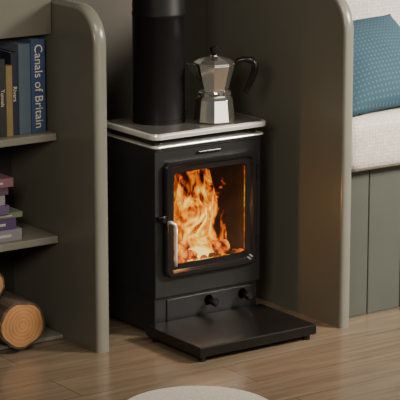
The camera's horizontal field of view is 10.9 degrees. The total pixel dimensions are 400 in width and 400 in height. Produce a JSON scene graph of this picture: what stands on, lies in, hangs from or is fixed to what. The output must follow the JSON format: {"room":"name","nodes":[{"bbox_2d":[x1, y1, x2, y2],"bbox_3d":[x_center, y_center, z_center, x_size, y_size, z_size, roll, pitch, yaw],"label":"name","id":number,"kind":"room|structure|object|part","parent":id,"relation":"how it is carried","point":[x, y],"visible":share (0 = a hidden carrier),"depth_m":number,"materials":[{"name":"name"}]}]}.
{"room":"narrowboat interior","nodes":[
{"label":"narrowboat interior","id":0,"kind":"room"},
{"bbox_2d":[71,0,206,295],"bbox_3d":[-0.168,-0.745,6.523,3.800,2.100,0.060,-9,16,-34],"label":"wall","id":1,"kind":"structure","parent":0,"point":[115,16],"depth_m":6.52,"materials":[{"name":"grey paint"}]},
{"bbox_2d":[0,296,399,399],"bbox_3d":[0.859,0.907,4.146,6.800,0.050,5.800,-9,16,-34],"label":"floor","id":2,"kind":"structure","parent":0,"point":[361,360],"depth_m":5.94,"materials":[{"name":"brown wood"}]},
{"bbox_2d":[0,0,62,349],"bbox_3d":[-0.922,-0.282,5.853,1.056,1.500,0.305,-9,16,-34],"label":"bookshelf","id":3,"kind":"object","parent":2,"relation":"on","point":[18,18],"visible":0.55,"depth_m":6.03,"materials":[{"name":"paint"}]},
{"bbox_2d":[0,173,21,242],"bbox_3d":[-0.683,0.025,6.068,0.300,0.187,0.182,-9,16,-34],"label":"books","id":4,"kind":"object","parent":3,"relation":"on","point":[9,231],"visible":1,"depth_m":6.06,"materials":[{"name":"multicoloured paper"}]},
{"bbox_2d":[0,290,44,348],"bbox_3d":[-0.600,0.332,6.154,0.154,0.142,0.314,-9,16,-34],"label":"log","id":5,"kind":"object","parent":3,"relation":"in","point":[22,323],"visible":0.98,"depth_m":6.03,"materials":[{"name":"brown wood"}]},
{"bbox_2d":[0,36,45,136],"bbox_3d":[-0.614,-0.328,6.046,0.287,0.272,0.179,-9,16,-34],"label":"books","id":6,"kind":"object","parent":3,"relation":"on","point":[22,59],"visible":1,"depth_m":6.02,"materials":[{"name":"paper"}]},
{"bbox_3d":[-0.912,-0.142,5.896,1.026,0.022,0.270,-9,16,-34],"label":"shelf","id":7,"kind":"part","parent":3,"relation":"part of","materials":[{"name":"paint"}]},
{"bbox_3d":[-0.912,0.157,5.965,1.026,0.022,0.270,-9,16,-34],"label":"shelf","id":8,"kind":"part","parent":3,"relation":"part of","materials":[{"name":"paint"}]},
{"bbox_3d":[-0.763,0.353,6.067,0.147,0.139,0.274,-9,16,-34],"label":"log","id":9,"kind":"object","parent":3,"relation":"in","visible":0},
{"bbox_2d":[0,273,4,294],"bbox_3d":[-0.690,0.226,6.096,0.134,0.126,0.264,-9,16,-34],"label":"log","id":10,"kind":"object","parent":9,"relation":"on","point":[2,283],"visible":1,"depth_m":6.02,"materials":[{"name":"brown wood"}]},
{"bbox_2d":[11,3,95,351],"bbox_3d":[-0.420,-0.090,6.147,0.040,0.992,0.488,-9,16,-34],"label":"board","id":11,"kind":"object","parent":2,"relation":"on","point":[53,187],"visible":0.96,"depth_m":6.08,"materials":[{"name":"grey wood"}]},
{"bbox_2d":[51,0,108,352],"bbox_3d":[-0.418,-0.093,6.142,0.042,1.001,0.497,-9,16,-34],"label":"trim","id":12,"kind":"structure","parent":11,"relation":"attached to","point":[95,24],"depth_m":5.94,"materials":[{"name":"grey paint"}]},
{"bbox_2d":[107,109,265,329],"bbox_3d":[-0.037,0.064,6.322,0.414,0.614,0.315,-9,16,-34],"label":"wood-burning stove","id":13,"kind":"object","parent":2,"relation":"on","point":[184,198],"visible":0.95,"depth_m":6.25,"materials":[{"name":"black metal"}]},
{"bbox_2d":[132,0,184,125],"bbox_3d":[-0.122,-0.961,6.092,0.158,1.486,0.158,-9,16,-34],"label":"flue pipe","id":14,"kind":"object","parent":13,"relation":"on","point":[158,26],"visible":1,"depth_m":6.16,"materials":[{"name":"black metal"}]},
{"bbox_3d":[-0.080,0.128,6.124,0.030,0.135,0.013,4,14,16],"label":"handle rod","id":15,"kind":"part","parent":13,"relation":"part of","materials":[{"name":"metal"}]},
{"bbox_3d":[-0.047,-0.198,6.277,0.400,0.006,0.275,-9,16,-34],"label":"steel plate","id":16,"kind":"part","parent":13,"relation":"part of","materials":[{"name":"silver metal"}]},
{"bbox_3d":[0.024,0.052,6.228,0.380,0.440,0.004,-9,16,-34],"label":"plate","id":17,"kind":"part","parent":13,"relation":"part of","materials":[{"name":"black metal"}]},
{"bbox_3d":[0.031,0.041,6.215,0.328,0.347,0.020,-9,16,-34],"label":"door frame","id":18,"kind":"part","parent":13,"relation":"part of","materials":[{"name":"black metal"}]},
{"bbox_3d":[0.037,0.302,6.275,0.032,0.032,0.046,-9,16,-34],"label":"air knob","id":19,"kind":"part","parent":13,"relation":"part of","materials":[{"name":"black metal"}]},
{"bbox_3d":[0.027,0.038,6.220,0.258,0.273,0.004,-9,16,-34],"label":"door glass","id":20,"kind":"part","parent":13,"relation":"part of","materials":[{"name":"glass"}]},
{"bbox_2d":[186,45,258,123],"bbox_3d":[0.064,-0.347,6.236,0.201,0.226,0.116,-5,14,-22],"label":"moka pot","id":21,"kind":"object","parent":13,"relation":"on","point":[214,102],"visible":1,"depth_m":6.20,"materials":[{"name":"metal"}]},
{"bbox_3d":[-0.025,-0.381,6.219,0.034,0.048,0.042,0,13,0],"label":"spout","id":22,"kind":"part","parent":21,"relation":"part of","materials":[{"name":"metal"}]},
{"bbox_3d":[0.042,-0.417,6.211,0.116,0.025,0.116,5,14,22],"label":"lid","id":23,"kind":"part","parent":21,"relation":"part of","materials":[{"name":"metal"}]},
{"bbox_3d":[0.042,-0.442,6.205,0.026,0.027,0.026,0,13,0],"label":"lid knob","id":24,"kind":"part","parent":21,"relation":"part of","materials":[{"name":"black plastic"}]},
{"bbox_3d":[0.136,-0.371,6.221,0.077,0.112,0.023,0,13,0],"label":"handle","id":25,"kind":"part","parent":21,"relation":"part of","materials":[{"name":"black plastic"}]},
{"bbox_3d":[0.140,0.286,6.345,0.032,0.032,0.046,-9,16,-34],"label":"air knob","id":26,"kind":"part","parent":13,"relation":"part of","materials":[{"name":"black metal"}]},
{"bbox_2d":[128,386,266,399],"bbox_3d":[-0.006,0.558,5.512,0.424,0.014,0.424,-9,16,-34],"label":"round rug","id":27,"kind":"object","parent":2,"relation":"on","point":[181,392],"visible":1,"depth_m":5.63,"materials":[{"name":"fabric"}]},
{"bbox_2d":[152,335,309,361],"bbox_3d":[0.092,0.405,6.175,0.399,0.016,0.257,-9,16,-34],"label":"feet","id":28,"kind":"object","parent":2,"relation":"on","point":[203,359],"visible":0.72,"depth_m":6.15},
{"bbox_2d":[146,304,315,357],"bbox_3d":[0.092,0.382,6.172,0.420,0.030,0.277,-9,16,-34],"label":"slab","id":29,"kind":"object","parent":28,"relation":"on","point":[210,334],"visible":1,"depth_m":6.13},
{"bbox_2d":[207,0,342,327],"bbox_3d":[0.234,-0.174,6.469,0.033,1.012,0.693,-9,16,-34],"label":"board","id":30,"kind":"object","parent":2,"relation":"on","point":[297,45],"visible":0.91,"depth_m":6.37,"materials":[{"name":"wood"}]},
{"bbox_2d":[334,0,353,328],"bbox_3d":[0.236,-0.178,6.464,0.035,1.021,0.702,-9,16,-34],"label":"trim","id":31,"kind":"structure","parent":30,"relation":"attached to","point":[347,20],"depth_m":6.18,"materials":[{"name":"beige paint"}]},
{"bbox_2d":[349,165,399,316],"bbox_3d":[0.815,-0.004,6.970,1.428,0.455,0.617,-9,16,-34],"label":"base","id":32,"kind":"object","parent":2,"relation":"on","point":[375,193],"visible":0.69,"depth_m":6.41,"materials":[{"name":"green wood"}]},
{"bbox_2d":[351,106,399,171],"bbox_3d":[0.802,-0.300,6.857,1.352,0.168,0.667,-9,16,-34],"label":"seat cushion","id":33,"kind":"object","parent":32,"relation":"on","point":[376,134],"visible":0.27,"depth_m":6.28,"materials":[{"name":"beige fabric"}]},
{"bbox_2d":[346,0,399,25],"bbox_3d":[0.678,-0.775,6.928,1.352,0.723,0.237,-9,16,-34],"label":"backrest cushion","id":34,"kind":"object","parent":33,"relation":"on","point":[360,9],"visible":0.02,"depth_m":6.73,"materials":[{"name":"fabric"}]},
{"bbox_2d":[352,14,399,115],"bbox_3d":[0.519,-0.415,6.423,0.428,0.249,0.276,-10,16,-36],"label":"throw pillow","id":35,"kind":"object","parent":33,"relation":"on","point":[376,49],"visible":0.63,"depth_m":6.33,"materials":[{"name":"blue fabric"}]}
]}

